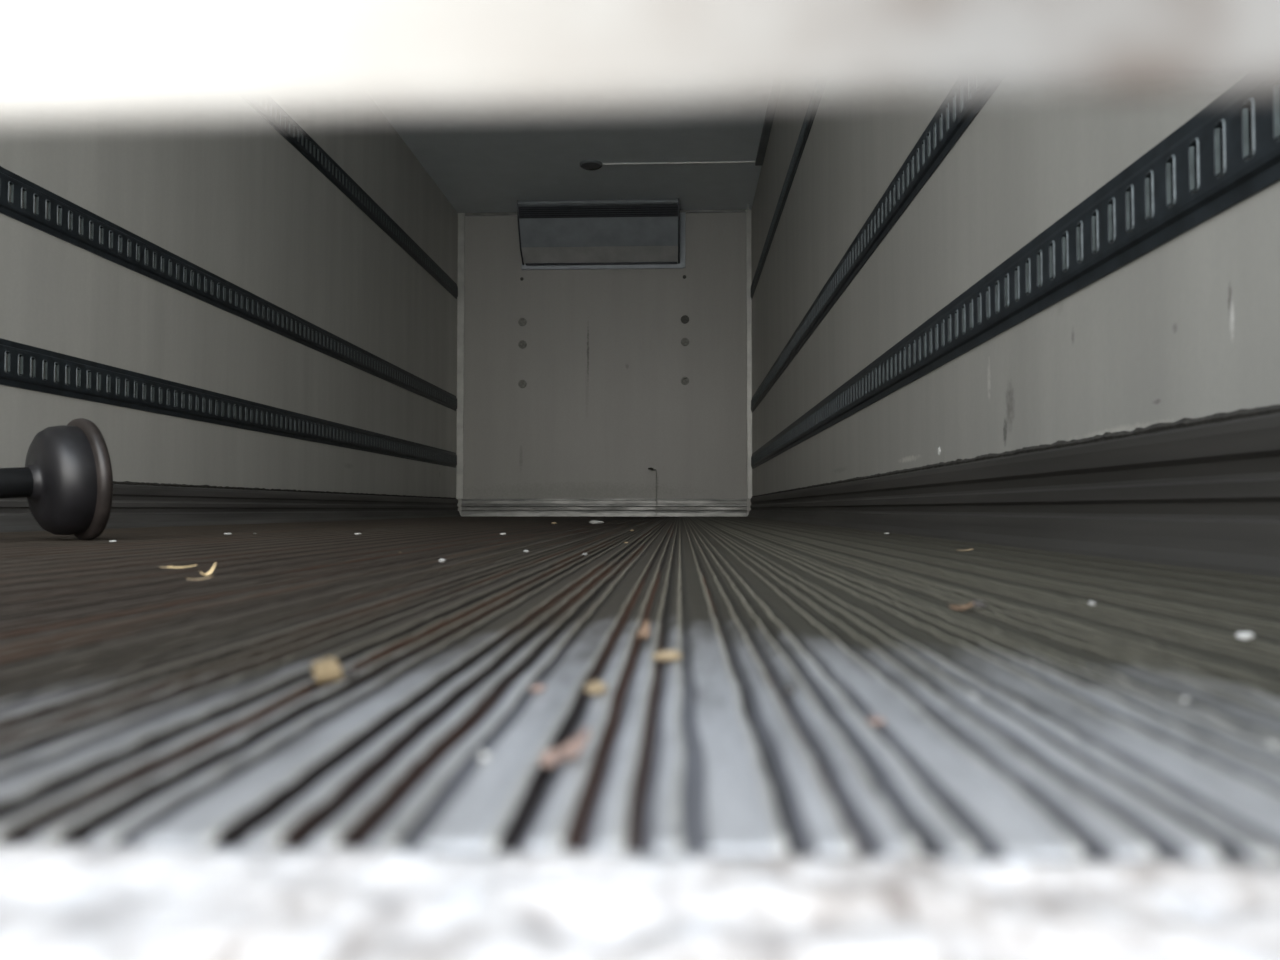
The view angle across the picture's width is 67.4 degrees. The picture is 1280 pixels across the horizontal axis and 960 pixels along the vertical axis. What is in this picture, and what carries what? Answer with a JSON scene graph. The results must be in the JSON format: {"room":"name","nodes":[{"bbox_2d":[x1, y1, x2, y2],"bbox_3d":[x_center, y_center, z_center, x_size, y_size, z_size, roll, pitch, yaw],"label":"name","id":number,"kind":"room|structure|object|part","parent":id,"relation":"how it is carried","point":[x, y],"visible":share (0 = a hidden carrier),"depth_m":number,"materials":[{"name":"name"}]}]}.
{"room":"refrigerated truck trailer","nodes":[
{"label":"refrigerated truck trailer","id":0,"kind":"room"},
{"bbox_2d":[0,112,457,497],"bbox_3d":[-1.691,-1.023,4.112,0.080,2.720,7.650,0,-2,2],"label":"wall","id":1,"kind":"structure","parent":0,"point":[232,198],"depth_m":3.98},
{"bbox_2d":[0,166,456,410],"bbox_3d":[-1.645,-0.733,4.070,0.014,0.123,7.468,0,-2,2],"label":"rail","id":2,"kind":"object","parent":1,"relation":"attached to","point":[184,276],"visible":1,"depth_m":3.46,"materials":[{"name":"metal"}]},
{"bbox_2d":[0,338,456,467],"bbox_3d":[-1.645,-0.273,4.056,0.014,0.123,7.468,0,-2,2],"label":"rail","id":3,"kind":"object","parent":1,"relation":"attached to","point":[125,387],"visible":1,"depth_m":3.44,"materials":[{"name":"metal"}]},
{"bbox_2d":[0,484,460,532],"bbox_3d":[-1.630,0.113,4.045,0.044,0.145,7.550,0,-2,2],"label":"baseboard","id":4,"kind":"structure","parent":1,"relation":"attached to","point":[133,506],"depth_m":3.86,"materials":[{"name":"metal"}]},
{"bbox_2d":[113,481,455,498],"bbox_3d":[-1.650,0.037,4.041,0.016,0.016,7.477,0,-2,2],"label":"trim","id":5,"kind":"structure","parent":1,"relation":"attached to","point":[114,482],"depth_m":4.04,"materials":[{"name":"grey metal"}]},
{"bbox_2d":[261,115,457,298],"bbox_3d":[-1.645,-1.647,4.097,0.014,0.123,7.468,0,-2,2],"label":"rail","id":6,"kind":"object","parent":1,"relation":"attached to","point":[285,125],"visible":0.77,"depth_m":5.34,"materials":[{"name":"metal"}]},
{"bbox_2d":[0,0,1279,121],"bbox_3d":[-0.595,-0.074,0.134,2.600,0.092,0.051,0,-2,2],"label":"crossbar","id":7,"kind":"object","parent":1,"relation":"attached to","point":[60,59],"visible":1,"depth_m":0.08,"materials":[{"name":"white paint"}]},
{"bbox_2d":[382,102,767,212],"bbox_3d":[-0.453,-2.346,4.060,2.400,0.080,7.570,0,-2,2],"label":"ceiling","id":8,"kind":"structure","parent":0,"point":[481,161],"depth_m":6.56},
{"bbox_2d":[580,160,601,169],"bbox_3d":[-0.345,-2.206,6.750,0.160,0.037,0.160,0,-2,2],"label":"recessed light","id":9,"kind":"object","parent":8,"relation":"in","point":[585,164],"visible":1,"depth_m":6.71,"materials":[{"name":"black plastic"}]},
{"bbox_2d":[602,161,754,164],"bbox_3d":[0.271,-2.220,6.724,1.071,0.010,0.012,0,-2,2],"label":"cable conduit","id":10,"kind":"object","parent":8,"relation":"attached to","point":[725,161],"visible":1,"depth_m":6.72,"materials":[{"name":"white plastic"}]},
{"bbox_2d":[755,102,777,165],"bbox_3d":[0.699,-2.311,3.505,0.052,0.022,6.460,0,-2,2],"label":"cable trunking","id":11,"kind":"object","parent":8,"relation":"attached to","point":[771,108],"visible":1,"depth_m":6.14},
{"bbox_2d":[457,212,751,515],"bbox_3d":[-0.294,-0.911,7.840,2.400,2.720,0.080,0,-2,2],"label":"wall","id":12,"kind":"structure","parent":0,"point":[604,401],"depth_m":7.80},
{"bbox_2d":[456,213,464,498],"bbox_3d":[-1.466,-1.019,7.846,0.058,2.344,0.012,0,-2,2],"label":"trim","id":13,"kind":"structure","parent":12,"relation":"attached to","point":[461,216],"depth_m":7.84,"materials":[{"name":"grey metal"}]},
{"bbox_2d":[518,340,526,348],"bbox_3d":[-0.959,-1.106,7.829,0.068,0.068,0.009,0,-2,2],"label":"cap","id":14,"kind":"object","parent":12,"relation":"attached to","point":[522,344],"visible":1,"depth_m":7.83,"materials":[{"name":"grey metal"}]},
{"bbox_2d":[518,318,526,325],"bbox_3d":[-0.960,-1.290,7.835,0.068,0.068,0.009,0,-2,2],"label":"cap","id":15,"kind":"object","parent":12,"relation":"attached to","point":[522,321],"visible":1,"depth_m":7.83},
{"bbox_2d":[518,380,526,387],"bbox_3d":[-0.958,-0.782,7.819,0.068,0.068,0.009,0,-2,2],"label":"cap","id":16,"kind":"object","parent":12,"relation":"attached to","point":[522,383],"visible":1,"depth_m":7.82,"materials":[{"name":"grey metal"}]},
{"bbox_2d":[517,199,685,269],"bbox_3d":[-0.306,-1.958,7.674,1.339,0.473,0.315,0,-2,2],"label":"refrigeration unit","id":17,"kind":"object","parent":12,"relation":"attached to","point":[588,234],"visible":1,"depth_m":7.62,"materials":[{"name":"grey metal"}]},
{"bbox_3d":[-0.955,-1.975,7.701,0.012,0.438,0.308,0,-2,2],"label":"panel","id":18,"kind":"part","parent":17,"relation":"part of","materials":[{"name":"grey metal"}]},
{"bbox_3d":[-0.329,-2.178,7.547,1.256,0.036,0.045,0,-2,2],"label":"rail","id":19,"kind":"part","parent":17,"relation":"part of","materials":[{"name":"grey metal"}]},
{"bbox_2d":[519,205,677,217],"bbox_3d":[-0.323,-2.128,7.682,1.252,0.133,0.272,0,-2,2],"label":"grille","id":20,"kind":"object","parent":17,"relation":"attached to","point":[525,211],"depth_m":7.56,"materials":[{"name":"black metal"}]},
{"bbox_3d":[-0.321,-1.811,7.732,1.252,0.097,0.152,0,-2,2],"label":"panel","id":21,"kind":"part","parent":17,"relation":"part of","materials":[{"name":"grey metal"}]},
{"bbox_3d":[0.308,-1.976,7.649,0.012,0.438,0.308,0,-2,2],"label":"panel","id":22,"kind":"part","parent":17,"relation":"part of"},
{"bbox_2d":[461,499,746,516],"bbox_3d":[-0.296,0.224,7.753,2.312,0.146,0.025,0,-2,2],"label":"baseboard","id":23,"kind":"structure","parent":12,"relation":"attached to","point":[470,507],"depth_m":7.75,"materials":[{"name":"metal"}]},
{"bbox_2d":[465,209,745,215],"bbox_3d":[-0.288,-2.181,7.831,2.300,0.022,0.014,0,-2,2],"label":"trim","id":24,"kind":"structure","parent":12,"relation":"attached to","point":[734,210],"depth_m":7.80,"materials":[{"name":"metal"}]},
{"bbox_2d":[681,315,688,323],"bbox_3d":[0.365,-1.302,7.780,0.068,0.068,0.009,0,-2,2],"label":"cap","id":25,"kind":"object","parent":12,"relation":"attached to","point":[684,319],"visible":1,"depth_m":7.78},
{"bbox_2d":[681,338,688,345],"bbox_3d":[0.364,-1.118,7.774,0.068,0.068,0.009,0,-2,2],"label":"cap","id":26,"kind":"object","parent":12,"relation":"attached to","point":[684,341],"visible":1,"depth_m":7.77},
{"bbox_2d":[681,377,688,384],"bbox_3d":[0.364,-0.801,7.765,0.068,0.068,0.009,0,-2,2],"label":"cap","id":27,"kind":"object","parent":12,"relation":"attached to","point":[684,380],"visible":1,"depth_m":7.76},
{"bbox_2d":[746,209,751,498],"bbox_3d":[0.882,-1.022,7.748,0.042,2.344,0.012,0,-2,2],"label":"trim","id":28,"kind":"structure","parent":12,"relation":"attached to","point":[748,214],"depth_m":7.74,"materials":[{"name":"grey metal"}]},
{"bbox_2d":[0,517,1279,863],"bbox_3d":[-0.453,0.232,3.982,2.400,0.103,7.570,0,-2,2],"label":"floor","id":29,"kind":"structure","parent":0,"point":[143,703],"depth_m":0.33,"materials":[{"name":"metal"}]},
{"bbox_2d":[0,418,112,539],"bbox_3d":[-1.358,-0.010,1.592,0.242,0.241,0.839,-1,-2,40],"label":"plunger","id":30,"kind":"object","parent":29,"relation":"on","point":[66,478],"visible":1,"depth_m":1.81,"materials":[{"name":"steel"},{"name":"black rubber"}]},
{"bbox_2d":[25,425,96,534],"bbox_3d":[-1.129,0.001,1.862,0.214,0.214,0.106,-1,2,40],"label":"cup","id":31,"kind":"object","parent":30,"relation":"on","point":[61,461],"depth_m":1.81,"materials":[{"name":"black rubber"}]},
{"bbox_3d":[-1.101,-0.001,1.895,0.242,0.242,0.028,-1,2,40],"label":"plate","id":32,"kind":"part","parent":30,"relation":"part of","materials":[{"name":"rubber"}]},
{"bbox_2d":[200,563,215,575],"bbox_3d":[-0.400,0.083,0.889,0.007,0.012,0.014,-1,-2,41],"label":"cheese shaving","id":33,"kind":"object","parent":29,"relation":"on","point":[213,567],"visible":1,"depth_m":0.89,"materials":[{"name":"yellow food"}]},
{"bbox_2d":[311,657,342,684],"bbox_3d":[-0.112,0.068,0.344,0.011,0.010,0.011,1,-2,-21],"label":"clod","id":34,"kind":"object","parent":29,"relation":"on","point":[327,670],"visible":1,"depth_m":0.34,"materials":[{"name":"beige soil"}]},
{"bbox_2d":[339,667,357,680],"bbox_3d":[-0.108,0.071,0.349,0.010,0.005,0.008,0,-2,-9],"label":"clod","id":35,"kind":"object","parent":29,"relation":"on","point":[348,673],"visible":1,"depth_m":0.35,"materials":[{"name":"grey"}]},
{"bbox_2d":[478,751,488,760],"bbox_3d":[-0.039,0.068,0.238,0.003,0.002,0.003,0,-2,2],"label":"crumb","id":36,"kind":"object","parent":29,"relation":"on","point":[483,756],"visible":1,"depth_m":0.24,"materials":[{"name":"white"}]},
{"bbox_2d":[529,684,545,691],"bbox_3d":[-0.035,0.071,0.326,0.006,0.003,0.004,0,-2,-10],"label":"crumb","id":37,"kind":"object","parent":29,"relation":"on","point":[537,688],"visible":1,"depth_m":0.33,"materials":[{"name":"beige"}]},
{"bbox_2d":[539,750,556,765],"bbox_3d":[-0.022,0.067,0.232,0.004,0.003,0.005,0,-2,6],"label":"flake","id":38,"kind":"object","parent":29,"relation":"on","point":[548,759],"visible":1,"depth_m":0.23,"materials":[{"name":"beige"}]},
{"bbox_2d":[545,727,590,758],"bbox_3d":[-0.018,0.066,0.239,0.011,0.006,0.009,1,-2,-27],"label":"flake","id":39,"kind":"object","parent":29,"relation":"on","point":[575,746],"visible":1,"depth_m":0.24,"materials":[{"name":"beige"}]},
{"bbox_2d":[584,681,606,694],"bbox_3d":[-0.015,0.070,0.323,0.009,0.005,0.006,2,-2,-44],"label":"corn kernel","id":40,"kind":"object","parent":29,"relation":"on","point":[594,687],"visible":1,"depth_m":0.32,"materials":[{"name":"plant"}]},
{"bbox_2d":[589,520,603,523],"bbox_3d":[-0.182,0.175,3.977,0.046,0.016,0.054,1,-2,-39],"label":"white speck","id":41,"kind":"object","parent":29,"relation":"on","point":[593,521],"visible":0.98,"depth_m":3.96},
{"bbox_2d":[635,620,649,639],"bbox_3d":[0.001,0.071,0.455,0.006,0.009,0.010,-1,-2,24],"label":"dry leaf","id":42,"kind":"object","parent":29,"relation":"on","point":[643,634],"visible":1,"depth_m":0.46,"materials":[{"name":"beige plant"}]},
{"bbox_2d":[648,467,656,514],"bbox_3d":[0.102,0.091,7.723,0.077,0.386,0.026,0,-2,-14],"label":"wire","id":43,"kind":"object","parent":29,"relation":"on","point":[650,468],"visible":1,"depth_m":7.73,"materials":[{"name":"metal"}]},
{"bbox_2d":[651,650,681,661],"bbox_3d":[0.011,0.072,0.393,0.012,0.005,0.009,-1,-2,19],"label":"husk","id":44,"kind":"object","parent":29,"relation":"on","point":[662,655],"visible":1,"depth_m":0.39,"materials":[{"name":"plant"}]},
{"bbox_2d":[782,685,794,693],"bbox_3d":[0.050,0.070,0.323,0.004,0.003,0.004,1,-2,-33],"label":"crumb","id":45,"kind":"object","parent":29,"relation":"on","point":[789,689],"visible":1,"depth_m":0.32,"materials":[{"name":"grey"}]},
{"bbox_2d":[866,717,884,724],"bbox_3d":[0.068,0.070,0.278,0.006,0.002,0.005,1,-2,-32],"label":"crumb","id":46,"kind":"object","parent":29,"relation":"on","point":[875,720],"visible":1,"depth_m":0.28,"materials":[{"name":"beige"}]},
{"bbox_2d":[950,602,973,609],"bbox_3d":[0.198,0.077,0.590,0.014,0.005,0.010,-1,-2,20],"label":"chip","id":47,"kind":"object","parent":29,"relation":"on","point":[972,603],"visible":1,"depth_m":0.59,"materials":[{"name":"brown plant"}]},
{"bbox_2d":[971,600,985,608],"bbox_3d":[0.210,0.077,0.597,0.011,0.006,0.008,0,-2,-15],"label":"gravel","id":48,"kind":"object","parent":29,"relation":"on","point":[978,604],"visible":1,"depth_m":0.59,"materials":[{"name":"grey stone"}]},
{"bbox_2d":[1180,697,1188,701],"bbox_3d":[0.176,0.071,0.309,0.003,0.002,0.002,1,-2,-37],"label":"white speck","id":49,"kind":"object","parent":29,"relation":"on","point":[1183,699],"visible":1,"depth_m":0.31},
{"bbox_2d":[1236,632,1253,639],"bbox_3d":[0.288,0.074,0.456,0.008,0.004,0.006,0,-2,2],"label":"white speck","id":50,"kind":"object","parent":29,"relation":"on","point":[1242,635],"visible":1,"depth_m":0.46},
{"bbox_2d":[1268,741,1278,747],"bbox_3d":[0.165,0.069,0.250,0.002,0.002,0.003,0,-2,12],"label":"white speck","id":51,"kind":"object","parent":29,"relation":"on","point":[1272,744],"visible":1,"depth_m":0.25},
{"bbox_2d":[0,843,1279,959],"bbox_3d":[-0.605,0.658,-0.115,3.000,1.204,0.599,0,-2,2],"label":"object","id":52,"kind":"structure","parent":0,"point":[83,901],"depth_m":0.15,"materials":[{"name":"white"}]},
{"bbox_2d":[751,95,1279,495],"bbox_3d":[0.787,-1.026,4.008,0.080,2.720,7.650,0,-2,2],"label":"wall","id":53,"kind":"structure","parent":0,"point":[1189,327],"depth_m":1.79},
{"bbox_2d":[751,101,819,297],"bbox_3d":[0.739,-1.625,3.997,0.014,0.123,7.468,0,-2,2],"label":"rail","id":54,"kind":"object","parent":53,"relation":"attached to","point":[813,105],"visible":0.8,"depth_m":5.07,"materials":[{"name":"metal"}]},
{"bbox_2d":[751,98,989,412],"bbox_3d":[0.739,-0.712,3.970,0.014,0.123,7.468,0,-2,2],"label":"rail","id":55,"kind":"object","parent":53,"relation":"attached to","point":[954,116],"visible":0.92,"depth_m":2.62,"materials":[{"name":"metal"}]},
{"bbox_2d":[747,404,1279,577],"bbox_3d":[0.725,0.104,3.947,0.044,0.157,7.550,0,-2,2],"label":"baseboard","id":56,"kind":"structure","parent":53,"relation":"attached to","point":[1202,496],"depth_m":1.26,"materials":[{"name":"metal"}]},
{"bbox_2d":[751,94,1279,468],"bbox_3d":[0.739,-0.260,3.956,0.014,0.123,7.468,0,-2,2],"label":"rail","id":57,"kind":"object","parent":53,"relation":"attached to","point":[1166,193],"visible":0.99,"depth_m":1.30,"materials":[{"name":"metal"}]}
]}

